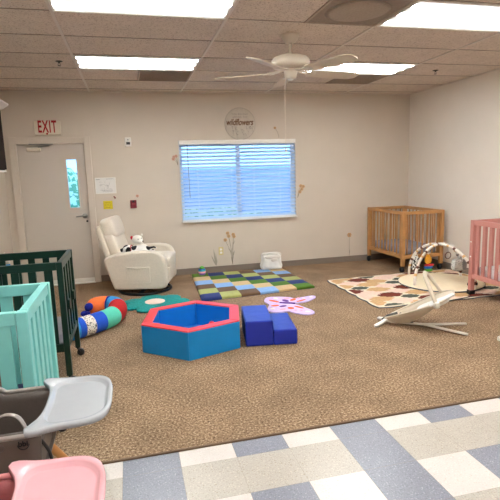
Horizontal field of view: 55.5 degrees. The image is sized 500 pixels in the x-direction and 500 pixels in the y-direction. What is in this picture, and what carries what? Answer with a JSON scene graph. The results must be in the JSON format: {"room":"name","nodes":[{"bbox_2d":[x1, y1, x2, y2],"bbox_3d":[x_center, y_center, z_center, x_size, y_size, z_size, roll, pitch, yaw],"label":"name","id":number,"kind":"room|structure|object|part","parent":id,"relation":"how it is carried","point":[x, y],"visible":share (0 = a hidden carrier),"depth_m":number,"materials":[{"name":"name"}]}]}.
{"room":"children's room","nodes":[
{"label":"children's room","id":0,"kind":"room"},
{"bbox_2d":[0,172,13,284],"bbox_3d":[-2.182,-0.066,1.885,0.160,2.608,9.200,-4,10,-14],"label":"wall","id":1,"kind":"structure","parent":0,"point":[6,246],"depth_m":6.14,"materials":[{"name":"paint"}]},
{"bbox_2d":[0,99,7,171],"bbox_3d":[-2.594,-1.091,4.490,0.422,0.701,1.000,-4,10,-14],"label":"television","id":2,"kind":"object","parent":1,"relation":"attached to","point":[3,167],"visible":1,"depth_m":4.88,"materials":[{"name":"black plastic"}]},
{"bbox_3d":[-2.521,-1.109,4.740,0.018,0.600,0.440,-4,10,-14],"label":"door","id":3,"kind":"part","parent":2,"relation":"part of","materials":[{"name":"brown wood"}]},
{"bbox_3d":[-2.603,-1.404,4.439,0.420,0.065,1.000,-4,10,-14],"label":"crown moulding","id":4,"kind":"part","parent":2,"relation":"part of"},
{"bbox_2d":[0,91,409,283],"bbox_3d":[-0.348,-0.981,7.096,6.310,2.608,0.160,-4,10,-14],"label":"wall","id":5,"kind":"structure","parent":0,"point":[351,153],"depth_m":7.06,"materials":[{"name":"paint"}]},
{"bbox_2d":[33,120,61,134],"bbox_3d":[-2.679,-1.619,6.294,0.330,0.185,0.043,-4,10,-14],"label":"exit sign","id":6,"kind":"object","parent":5,"relation":"attached to","point":[53,127],"visible":1,"depth_m":6.28,"materials":[{"name":"beige plastic"}]},
{"bbox_2d":[7,136,101,283],"bbox_3d":[-2.652,-0.519,6.547,1.016,2.018,0.172,-4,10,-14],"label":"trim","id":7,"kind":"structure","parent":5,"relation":"attached to","point":[85,140],"depth_m":6.40,"materials":[{"name":"paint"}]},
{"bbox_2d":[16,144,95,285],"bbox_3d":[-2.638,-0.469,6.504,0.870,1.931,0.121,-4,10,-14],"label":"door","id":8,"kind":"structure","parent":5,"relation":"in","point":[51,223],"depth_m":6.49,"materials":[{"name":"paint"}]},
{"bbox_3d":[-2.764,-1.382,6.288,0.300,0.048,0.043,-4,10,-14],"label":"closer arm","id":9,"kind":"part","parent":8,"relation":"part of","materials":[{"name":"metal"}]},
{"bbox_3d":[-2.421,-0.905,6.507,0.159,0.680,0.012,-4,10,-14],"label":"glass frame","id":10,"kind":"part","parent":8,"relation":"part of","materials":[{"name":"paint"}]},
{"bbox_2d":[95,177,116,193],"bbox_3d":[-2.002,-0.894,6.597,0.278,0.223,0.012,-4,10,-14],"label":"framed notice","id":11,"kind":"object","parent":5,"relation":"attached to","point":[106,185],"visible":1,"depth_m":6.60,"materials":[{"name":"white paper"}]},
{"bbox_2d":[103,201,112,208],"bbox_3d":[-1.985,-0.629,6.646,0.125,0.115,0.006,-4,10,-14],"label":"sign","id":12,"kind":"object","parent":5,"relation":"attached to","point":[106,204],"visible":1,"depth_m":6.64,"materials":[{"name":"yellow paper"}]},
{"bbox_2d":[125,137,131,146],"bbox_3d":[-1.687,-1.493,6.574,0.088,0.125,0.030,-4,10,-14],"label":"wall sensor","id":13,"kind":"object","parent":5,"relation":"attached to","point":[127,139],"visible":1,"depth_m":6.56,"materials":[{"name":"white plastic"}]},
{"bbox_2d":[130,200,136,207],"bbox_3d":[-1.644,-0.648,6.710,0.088,0.115,0.046,-4,10,-14],"label":"fire alarm","id":14,"kind":"object","parent":5,"relation":"attached to","point":[133,203],"visible":1,"depth_m":6.70,"materials":[{"name":"red plastic"}]},
{"bbox_2d":[218,247,223,254],"bbox_3d":[-0.435,0.015,7.141,0.073,0.118,0.009,-4,10,-14],"label":"wall outlet","id":15,"kind":"object","parent":5,"relation":"attached to","point":[221,252],"visible":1,"depth_m":7.14,"materials":[{"name":"beige plastic"}]},
{"bbox_2d":[224,232,235,263],"bbox_3d":[-0.301,-0.027,7.172,0.192,0.510,0.005,-4,10,-14],"label":"decal","id":16,"kind":"object","parent":5,"relation":"attached to","point":[227,233],"visible":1,"depth_m":7.16,"materials":[{"name":"brown paint"}]},
{"bbox_2d":[178,144,297,222],"bbox_3d":[-0.161,-1.041,7.082,1.755,1.170,0.180,-4,10,-14],"label":"window","id":17,"kind":"structure","parent":5,"relation":"in","point":[178,144],"depth_m":7.08,"materials":[{"name":"glass"}]},
{"bbox_2d":[178,139,295,221],"bbox_3d":[-0.151,-1.039,7.043,1.745,1.163,0.089,-4,10,-14],"label":"window blind","id":18,"kind":"object","parent":17,"relation":"attached to","point":[247,142],"visible":1,"depth_m":7.04,"materials":[{"name":"white plastic"}]},
{"bbox_3d":[-0.136,-0.477,7.145,1.735,0.022,0.055,-4,10,-14],"label":"rail","id":19,"kind":"part","parent":18,"relation":"part of","materials":[{"name":"white plastic"}]},
{"bbox_3d":[-0.141,-0.469,7.167,1.755,0.012,0.160,-4,10,-14],"label":"sill","id":20,"kind":"part","parent":17,"relation":"part of","materials":[{"name":"white plastic"}]},
{"bbox_2d":[224,107,254,139],"bbox_3d":[-0.145,-1.837,6.923,0.462,0.462,0.014,-4,10,-14],"label":"wall sign","id":21,"kind":"object","parent":5,"relation":"attached to","point":[239,123],"visible":1,"depth_m":6.92,"materials":[{"name":"beige wood"}]},
{"bbox_2d":[101,253,396,280],"bbox_3d":[0.250,0.235,7.349,4.880,0.090,0.012,-4,10,-14],"label":"baseboard","id":22,"kind":"structure","parent":5,"relation":"attached to","point":[187,271],"depth_m":7.43,"materials":[{"name":"plastic"}]},
{"bbox_2d":[297,184,304,197],"bbox_3d":[0.786,-0.908,7.312,0.126,0.207,0.005,-4,10,-14],"label":"decal","id":23,"kind":"object","parent":5,"relation":"attached to","point":[300,185],"visible":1,"depth_m":7.31,"materials":[{"name":"orange plastic"}]},
{"bbox_2d":[0,258,499,461],"bbox_3d":[0.270,0.708,5.062,6.310,0.100,4.545,-4,10,-14],"label":"floor","id":24,"kind":"structure","parent":0,"point":[341,367],"depth_m":3.56,"materials":[{"name":"brown carpet"}]},
{"bbox_2d":[0,282,65,431],"bbox_3d":[-1.541,0.705,2.341,1.072,0.900,0.630,-4,10,-14],"label":"crib","id":25,"kind":"object","parent":24,"relation":"on","point":[34,322],"visible":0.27,"depth_m":2.32,"materials":[{"name":"green paint"}]},
{"bbox_3d":[-1.494,0.335,1.993,0.950,0.060,0.038,-4,10,-14],"label":"rail","id":26,"kind":"part","parent":25,"relation":"part of","materials":[{"name":"green paint"}]},
{"bbox_3d":[-1.636,0.248,2.549,0.950,0.060,0.038,-4,10,-14],"label":"rail","id":27,"kind":"part","parent":25,"relation":"part of","materials":[{"name":"green paint"}]},
{"bbox_3d":[-0.998,0.680,2.174,0.050,0.830,0.050,-4,10,-14],"label":"post","id":28,"kind":"part","parent":25,"relation":"part of","materials":[{"name":"green paint"}]},
{"bbox_3d":[-1.080,0.257,2.389,0.038,0.060,0.530,-4,10,-14],"label":"rail","id":29,"kind":"part","parent":25,"relation":"part of","materials":[{"name":"green paint"}]},
{"bbox_3d":[-1.140,0.593,2.729,0.050,0.830,0.050,-4,10,-14],"label":"post","id":30,"kind":"part","parent":25,"relation":"part of","materials":[{"name":"green paint"}]},
{"bbox_2d":[0,249,84,376],"bbox_3d":[-1.859,0.518,3.536,1.077,0.900,0.620,-4,10,-14],"label":"crib","id":31,"kind":"object","parent":24,"relation":"on","point":[66,326],"visible":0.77,"depth_m":3.41,"materials":[{"name":"green paint"}]},
{"bbox_3d":[-1.815,0.146,3.186,0.970,0.055,0.030,-4,10,-14],"label":"rail","id":32,"kind":"part","parent":31,"relation":"part of","materials":[{"name":"green paint"}]},
{"bbox_3d":[-1.957,0.059,3.742,0.970,0.055,0.030,-4,10,-14],"label":"rail","id":33,"kind":"part","parent":31,"relation":"part of","materials":[{"name":"green paint"}]},
{"bbox_3d":[-1.868,0.652,3.555,0.960,0.100,0.530,-4,10,-14],"label":"mattress","id":34,"kind":"part","parent":31,"relation":"part of","materials":[{"name":"white fabric"}]},
{"bbox_3d":[-1.796,0.725,3.282,0.970,0.050,0.028,-4,10,-14],"label":"rail","id":35,"kind":"part","parent":31,"relation":"part of","materials":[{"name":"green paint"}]},
{"bbox_3d":[-1.396,0.068,3.584,0.030,0.055,0.540,-4,10,-14],"label":"rail","id":36,"kind":"part","parent":31,"relation":"part of","materials":[{"name":"green paint"}]},
{"bbox_3d":[-1.313,0.493,3.369,0.040,0.830,0.040,-4,10,-14],"label":"post","id":37,"kind":"part","parent":31,"relation":"part of","materials":[{"name":"green paint"}]},
{"bbox_3d":[-1.455,0.406,3.924,0.040,0.830,0.040,-4,10,-14],"label":"post","id":38,"kind":"part","parent":31,"relation":"part of","materials":[{"name":"green paint"}]},
{"bbox_3d":[-1.378,0.647,3.679,0.028,0.050,0.540,-4,10,-14],"label":"rail","id":39,"kind":"part","parent":31,"relation":"part of","materials":[{"name":"green paint"}]},
{"bbox_2d":[73,296,126,340],"bbox_3d":[-1.561,0.677,4.693,0.543,0.192,1.176,-1,9,5],"label":"snake","id":40,"kind":"object","parent":24,"relation":"on","point":[101,313],"visible":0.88,"depth_m":4.64},
{"bbox_2d":[96,215,176,295],"bbox_3d":[-1.459,0.030,6.207,0.915,0.967,0.816,-2,9,1],"label":"recliner","id":41,"kind":"object","parent":24,"relation":"on","point":[144,270],"visible":0.97,"depth_m":5.89,"materials":[{"name":"beige leather"}]},
{"bbox_2d":[100,215,124,236],"bbox_3d":[-1.780,-0.299,6.165,0.218,0.284,0.480,-2,9,1],"label":"cushion","id":42,"kind":"object","parent":41,"relation":"on","point":[112,226],"depth_m":5.95,"materials":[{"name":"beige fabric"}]},
{"bbox_2d":[104,233,127,254],"bbox_3d":[-1.723,-0.058,6.204,0.235,0.443,0.500,-2,9,1],"label":"cushion","id":43,"kind":"object","parent":41,"relation":"on","point":[113,242],"depth_m":5.96,"materials":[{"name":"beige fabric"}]},
{"bbox_3d":[-1.418,0.251,5.931,0.775,0.488,0.124,-2,9,1],"label":"arm","id":44,"kind":"part","parent":41,"relation":"part of","materials":[{"name":"beige fabric"}]},
{"bbox_2d":[120,245,156,251],"bbox_3d":[-1.433,0.009,6.058,0.479,0.164,0.155,-3,9,-7],"label":"plush dog","id":45,"kind":"object","parent":41,"relation":"on","point":[127,248],"visible":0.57,"depth_m":6.01},
{"bbox_2d":[130,234,146,245],"bbox_3d":[-1.448,-0.074,6.256,0.219,0.270,0.193,-1,9,6],"label":"plush bear","id":46,"kind":"object","parent":41,"relation":"on","point":[137,239],"visible":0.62,"depth_m":6.20},
{"bbox_3d":[-1.409,0.148,6.553,0.775,0.488,0.124,-2,9,1],"label":"arm","id":47,"kind":"part","parent":41,"relation":"part of","materials":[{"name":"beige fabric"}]},
{"bbox_2d":[159,251,175,266],"bbox_3d":[-1.319,0.124,6.228,0.640,0.150,0.525,-2,9,1],"label":"armrest","id":48,"kind":"object","parent":41,"relation":"on","point":[170,256],"depth_m":6.15,"materials":[{"name":"fabric"}]},
{"bbox_3d":[-1.106,0.296,6.253,0.201,0.240,0.524,-2,9,1],"label":"footrest panel","id":49,"kind":"part","parent":41,"relation":"part of","materials":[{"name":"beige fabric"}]},
{"bbox_2d":[124,294,189,312],"bbox_3d":[-1.094,0.604,5.509,0.781,0.040,0.704,-4,10,-14],"label":"rug","id":50,"kind":"object","parent":24,"relation":"on","point":[143,304],"visible":0.78,"depth_m":5.48,"materials":[{"name":"teal fabric"}]},
{"bbox_3d":[-1.100,0.596,5.501,0.230,0.022,0.230,-4,10,-14],"label":"flower","id":51,"kind":"part","parent":50,"relation":"part of","materials":[{"name":"beige fabric"}]},
{"bbox_2d":[141,300,239,360],"bbox_3d":[-0.507,0.691,4.245,0.947,0.246,0.824,-8,11,-32],"label":"pit","id":52,"kind":"object","parent":24,"relation":"on","point":[184,331],"visible":1,"depth_m":3.96,"materials":[{"name":"teal plastic"}]},
{"bbox_2d":[192,268,313,300],"bbox_3d":[-0.034,0.425,6.410,1.458,0.038,1.479,-4,10,-14],"label":"play mat","id":53,"kind":"object","parent":24,"relation":"on","point":[233,284],"visible":0.96,"depth_m":6.21,"materials":[{"name":"multicoloured fabric"}]},
{"bbox_2d":[198,266,205,274],"bbox_3d":[-0.691,0.293,6.843,0.112,0.130,0.112,-4,10,-14],"label":"stacking toy","id":54,"kind":"object","parent":53,"relation":"on","point":[201,270],"visible":1,"depth_m":6.80,"materials":[{"name":"multicoloured plastic"}]},
{"bbox_2d":[260,252,281,269],"bbox_3d":[0.315,0.154,7.056,0.324,0.265,0.200,-3,9,-10],"label":"fabric bin","id":55,"kind":"object","parent":53,"relation":"on","point":[269,260],"visible":1,"depth_m":6.99,"materials":[{"name":"white fabric"}]},
{"bbox_2d":[241,305,296,345],"bbox_3d":[0.162,0.671,4.314,0.446,0.222,0.500,-3,9,-5],"label":"steps","id":56,"kind":"structure","parent":24,"relation":"on","point":[260,327],"depth_m":4.09,"materials":[{"name":"blue plastic"}]},
{"bbox_3d":[-0.059,0.682,4.295,0.003,0.160,0.440,-3,9,-5],"label":"panel","id":57,"kind":"part","parent":56,"relation":"part of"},
{"bbox_2d":[264,295,315,314],"bbox_3d":[0.431,0.601,5.297,0.586,0.021,0.751,0,9,9],"label":"rug","id":58,"kind":"object","parent":24,"relation":"on","point":[276,304],"visible":0.99,"depth_m":5.26,"materials":[{"name":"fabric"}]},
{"bbox_2d":[102,395,499,464],"bbox_3d":[0.825,1.001,2.874,5.990,0.012,0.012,-4,10,-14],"label":"trim","id":59,"kind":"structure","parent":24,"relation":"attached to","point":[493,397],"depth_m":2.72,"materials":[{"name":"rubber"}]},
{"bbox_2d":[367,205,444,272],"bbox_3d":[2.316,-0.200,7.211,0.664,0.865,1.052,-4,10,-14],"label":"crib","id":60,"kind":"object","parent":24,"relation":"on","point":[403,248],"visible":0.97,"depth_m":6.90,"materials":[{"name":"brown wood"}]},
{"bbox_3d":[1.904,-0.295,7.580,0.050,0.770,0.050,-4,10,-14],"label":"post","id":61,"kind":"part","parent":60,"relation":"part of","materials":[{"name":"brown wood"}]},
{"bbox_3d":[2.031,0.029,7.157,0.035,0.050,0.920,-4,10,-14],"label":"rail","id":62,"kind":"part","parent":60,"relation":"part of","materials":[{"name":"brown wood"}]},
{"bbox_3d":[2.012,-0.580,7.057,0.038,0.045,0.920,-4,10,-14],"label":"rail","id":63,"kind":"part","parent":60,"relation":"part of","materials":[{"name":"brown wood"}]},
{"bbox_3d":[2.189,-0.674,7.594,0.560,0.045,0.038,-4,10,-14],"label":"rail","id":64,"kind":"part","parent":60,"relation":"part of","materials":[{"name":"brown wood"}]},
{"bbox_3d":[2.142,-0.150,6.651,0.050,0.770,0.050,-4,10,-14],"label":"post","id":65,"kind":"part","parent":60,"relation":"part of","materials":[{"name":"brown wood"}]},
{"bbox_3d":[2.324,-0.061,7.218,0.550,0.100,0.910,-4,10,-14],"label":"mattress","id":66,"kind":"part","parent":60,"relation":"part of","materials":[{"name":"white fabric"}]},
{"bbox_3d":[2.445,0.081,6.765,0.560,0.050,0.035,-4,10,-14],"label":"rail","id":67,"kind":"part","parent":60,"relation":"part of","materials":[{"name":"brown wood"}]},
{"bbox_3d":[2.603,-0.622,7.202,0.038,0.045,0.920,-4,10,-14],"label":"rail","id":68,"kind":"part","parent":60,"relation":"part of","materials":[{"name":"brown wood"}]},
{"bbox_3d":[2.426,-0.528,6.665,0.560,0.045,0.038,-4,10,-14],"label":"rail","id":69,"kind":"part","parent":60,"relation":"part of","materials":[{"name":"brown wood"}]},
{"bbox_3d":[2.733,-0.192,6.796,0.050,0.770,0.050,-4,10,-14],"label":"post","id":70,"kind":"part","parent":60,"relation":"part of","materials":[{"name":"brown wood"}]},
{"bbox_2d":[327,269,499,307],"bbox_3d":[2.115,0.447,5.944,1.924,0.012,1.424,-4,10,-14],"label":"patterned rug","id":71,"kind":"object","parent":24,"relation":"on","point":[379,291],"visible":0.62,"depth_m":5.70,"materials":[{"name":"fabric"}]},
{"bbox_2d":[398,242,485,292],"bbox_3d":[2.404,0.165,5.985,1.030,0.512,1.031,-4,10,-14],"label":"play gym","id":72,"kind":"object","parent":71,"relation":"on","point":[445,281],"visible":0.88,"depth_m":5.91,"materials":[{"name":"fabric"}]},
{"bbox_2d":[411,254,419,269],"bbox_3d":[2.152,0.152,6.169,0.120,0.211,0.040,-4,10,-14],"label":"toy","id":73,"kind":"object","parent":72,"relation":"hanging from","point":[415,261],"visible":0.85,"depth_m":6.15,"materials":[{"name":"white fabric"}]},
{"bbox_2d":[424,250,433,271],"bbox_3d":[2.226,0.132,5.913,0.135,0.274,0.050,-4,10,-14],"label":"toy","id":74,"kind":"object","parent":72,"relation":"hanging from","point":[428,259],"visible":1,"depth_m":5.90,"materials":[{"name":"multicoloured plastic"}]},
{"bbox_2d":[451,248,466,270],"bbox_3d":[2.609,0.118,5.889,0.207,0.281,0.130,-4,10,-14],"label":"toy","id":75,"kind":"object","parent":72,"relation":"hanging from","point":[458,264],"visible":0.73,"depth_m":5.86,"materials":[{"name":"white fabric"}]},
{"bbox_2d":[374,271,467,335],"bbox_3d":[1.575,0.456,4.387,0.809,0.534,0.403,2,10,22],"label":"baby bouncer","id":76,"kind":"object","parent":24,"relation":"on","point":[409,313],"visible":1,"depth_m":4.39},
{"bbox_3d":[1.395,0.636,4.503,0.294,0.109,0.024,2,10,22],"label":"spring arm","id":77,"kind":"part","parent":76,"relation":"part of","materials":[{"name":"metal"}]},
{"bbox_3d":[1.565,0.535,4.416,0.593,0.335,0.362,2,10,22],"label":"sling seat","id":78,"kind":"part","parent":76,"relation":"part of","materials":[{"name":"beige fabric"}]},
{"bbox_3d":[1.617,0.688,4.421,0.741,0.045,0.343,2,10,22],"label":"frame","id":79,"kind":"part","parent":76,"relation":"part of","materials":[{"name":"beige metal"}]},
{"bbox_2d":[467,218,499,294],"bbox_3d":[2.939,0.139,5.035,0.669,0.865,1.007,-4,10,-14],"label":"crib","id":80,"kind":"object","parent":24,"relation":"on","point":[490,274],"visible":1,"depth_m":5.28,"materials":[{"name":"pink paint"}]},
{"bbox_3d":[2.533,0.089,5.416,0.050,0.865,0.050,-4,10,-14],"label":"post","id":81,"kind":"part","parent":80,"relation":"part of","materials":[{"name":"pink paint"}]},
{"bbox_3d":[2.656,0.365,4.995,0.035,0.050,0.900,-4,10,-14],"label":"rail","id":82,"kind":"part","parent":80,"relation":"part of","materials":[{"name":"pink paint"}]},
{"bbox_3d":[2.637,-0.239,4.895,0.038,0.055,0.900,-4,10,-14],"label":"rail","id":83,"kind":"part","parent":80,"relation":"part of","materials":[{"name":"pink paint"}]},
{"bbox_3d":[2.816,-0.331,5.422,0.560,0.055,0.038,-4,10,-14],"label":"rail","id":84,"kind":"part","parent":80,"relation":"part of","materials":[{"name":"pink paint"}]},
{"bbox_3d":[2.949,0.285,5.057,0.550,0.100,0.890,-4,10,-14],"label":"mattress","id":85,"kind":"part","parent":80,"relation":"part of","materials":[{"name":"white fabric"}]},
{"bbox_2d":[0,0,499,93],"bbox_3d":[0.756,-1.614,2.393,6.310,0.100,9.520,-4,10,-14],"label":"ceiling","id":86,"kind":"structure","parent":0,"point":[16,21],"depth_m":4.38,"materials":[{"name":"tile"}]},
{"bbox_2d":[73,55,200,70],"bbox_3d":[-1.140,-1.903,4.851,1.196,0.012,0.586,-4,10,-14],"label":"recessed light","id":87,"kind":"object","parent":86,"relation":"in","point":[102,62],"visible":1,"depth_m":4.82,"materials":[{"name":"white plastic"}]},
{"bbox_2d":[48,0,236,18],"bbox_3d":[-0.693,-1.628,3.100,1.196,0.012,0.586,-4,10,-14],"label":"recessed light","id":88,"kind":"object","parent":86,"relation":"in","point":[205,9],"visible":1,"depth_m":3.23,"materials":[{"name":"white plastic"}]},
{"bbox_2d":[137,70,193,81],"bbox_3d":[-0.994,-2.015,5.508,0.603,0.013,0.603,-4,10,-14],"label":"ceiling vent","id":89,"kind":"object","parent":86,"relation":"in","point":[143,75],"visible":0.99,"depth_m":5.49,"materials":[{"name":"metal"}]},
{"bbox_2d":[0,0,499,93],"bbox_3d":[0.757,-1.562,2.402,5.990,0.008,9.200,-4,10,-14],"label":"trim","id":90,"kind":"structure","parent":86,"relation":"attached to","point":[46,1],"depth_m":4.45,"materials":[{"name":"metal"}]},
{"bbox_2d":[214,32,357,151],"bbox_3d":[0.374,-1.346,4.132,1.282,0.970,1.282,-4,10,-14],"label":"ceiling fan","id":91,"kind":"object","parent":86,"relation":"hanging from","point":[290,63],"visible":1,"depth_m":3.96,"materials":[{"name":"white plastic"}]},
{"bbox_3d":[-0.066,-1.523,4.163,0.500,0.038,0.141,0,10,13],"label":"blade","id":92,"kind":"part","parent":91,"relation":"part of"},
{"bbox_3d":[0.131,-1.454,3.709,0.141,0.038,0.500,4,11,31],"label":"blade","id":93,"kind":"part","parent":91,"relation":"part of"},
{"bbox_3d":[0.310,-1.588,4.486,0.141,0.038,0.500,-3,9,-5],"label":"blade","id":94,"kind":"part","parent":91,"relation":"part of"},
{"bbox_3d":[0.304,-1.164,4.087,0.015,0.630,0.039,0,9,8],"label":"pull chain","id":95,"kind":"part","parent":91,"relation":"part of","materials":[{"name":"beige plastic"}]},
{"bbox_3d":[0.628,-1.477,3.751,0.141,0.038,0.500,-10,12,-40],"label":"blade","id":96,"kind":"part","parent":91,"relation":"part of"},
{"bbox_3d":[0.739,-1.559,4.231,0.500,0.038,0.141,-6,10,-23],"label":"blade","id":97,"kind":"part","parent":91,"relation":"part of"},
{"bbox_2d":[326,75,389,83],"bbox_3d":[1.369,-2.183,6.085,0.603,0.013,0.603,-4,10,-14],"label":"ceiling vent","id":98,"kind":"object","parent":86,"relation":"in","point":[360,79],"visible":0.84,"depth_m":6.12,"materials":[{"name":"grey metal"}]},
{"bbox_2d":[303,62,417,74],"bbox_3d":[1.223,-2.072,5.429,1.196,0.012,0.586,-4,10,-14],"label":"recessed light","id":99,"kind":"object","parent":86,"relation":"in","point":[362,68],"visible":0.6,"depth_m":5.42,"materials":[{"name":"white plastic"}]},
{"bbox_2d":[304,0,417,26],"bbox_3d":[0.784,-1.731,3.461,0.603,0.018,0.603,-4,10,-14],"label":"ceiling vent","id":100,"kind":"object","parent":86,"relation":"in","point":[333,12],"visible":1,"depth_m":3.45,"materials":[{"name":"grey metal"}]},
{"bbox_2d":[377,0,499,31],"bbox_3d":[1.670,-1.797,3.677,1.196,0.012,0.586,-4,10,-14],"label":"recessed light","id":101,"kind":"object","parent":86,"relation":"in","point":[423,14],"visible":0.97,"depth_m":3.64,"materials":[{"name":"white plastic"}]},
{"bbox_2d":[103,398,499,499],"bbox_3d":[1.396,1.401,0.656,6.290,0.096,4.655,-4,10,-14],"label":"floor tile","id":102,"kind":"structure","parent":0,"point":[450,452],"depth_m":2.43,"materials":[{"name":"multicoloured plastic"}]},
{"bbox_2d":[0,456,105,499],"bbox_3d":[-0.724,0.862,1.139,0.745,0.931,0.729,-4,10,-14],"label":"high chair","id":103,"kind":"object","parent":102,"relation":"on","point":[72,477],"visible":1,"depth_m":1.35,"materials":[{"name":"pink plastic"}]},
{"bbox_2d":[0,375,112,473],"bbox_3d":[-0.909,0.748,1.863,0.745,0.931,0.729,-4,10,-14],"label":"high chair","id":104,"kind":"object","parent":102,"relation":"on","point":[30,417],"visible":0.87,"depth_m":1.82,"materials":[{"name":"grey plastic"}]},
{"bbox_3d":[-0.836,0.929,2.127,0.039,0.460,0.347,1,10,18],"label":"leg","id":105,"kind":"part","parent":104,"relation":"part of","materials":[{"name":"brown wood"}]},
{"bbox_2d":[23,375,112,437],"bbox_3d":[-0.672,0.575,1.818,0.283,0.028,0.445,-4,10,-14],"label":"tray","id":106,"kind":"object","parent":104,"relation":"on","point":[72,402],"depth_m":1.79,"materials":[{"name":"grey plastic"}]},
{"bbox_2d":[408,70,499,267],"bbox_3d":[3.777,-0.492,3.341,0.160,2.608,9.200,-4,10,-14],"label":"wall","id":107,"kind":"structure","parent":0,"point":[454,129],"depth_m":6.57,"materials":[{"name":"paint"}]},
{"bbox_2d":[0,68,499,94],"bbox_3d":[0.758,-1.559,2.402,5.990,0.014,9.200,-4,10,-14],"label":"trim","id":108,"kind":"structure","parent":107,"relation":"attached to","point":[498,68],"depth_m":6.64,"materials":[{"name":"metal"}]},
{"bbox_2d":[418,257,468,273],"bbox_3d":[3.733,0.756,3.525,0.012,0.090,9.200,-4,10,-14],"label":"baseboard","id":109,"kind":"structure","parent":107,"relation":"attached to","point":[446,265],"depth_m":6.94,"materials":[{"name":"plastic"}]},
{"label":"outside","id":110,"kind":"structure","parent":0,"visible":0},
{"bbox_3d":[-1.602,-0.446,13.039,40.000,0.100,11.000,-4,10,-14],"label":"ground","id":111,"kind":"structure","parent":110,"visible":0},
{"bbox_2d":[67,168,255,216],"bbox_3d":[-3.821,-1.018,11.547,8.765,2.323,1.346,-4,10,-14],"label":"hedge","id":112,"kind":"object","parent":111,"relation":"on","point":[72,177],"visible":0.06,"depth_m":10.90,"materials":[{"name":"green plant"}]},
{"bbox_2d":[75,166,290,212],"bbox_3d":[-2.312,-1.486,13.948,9.000,1.700,0.250,-4,10,-14],"label":"wall","id":113,"kind":"structure","parent":111,"relation":"on","point":[289,166],"depth_m":14.27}
]}

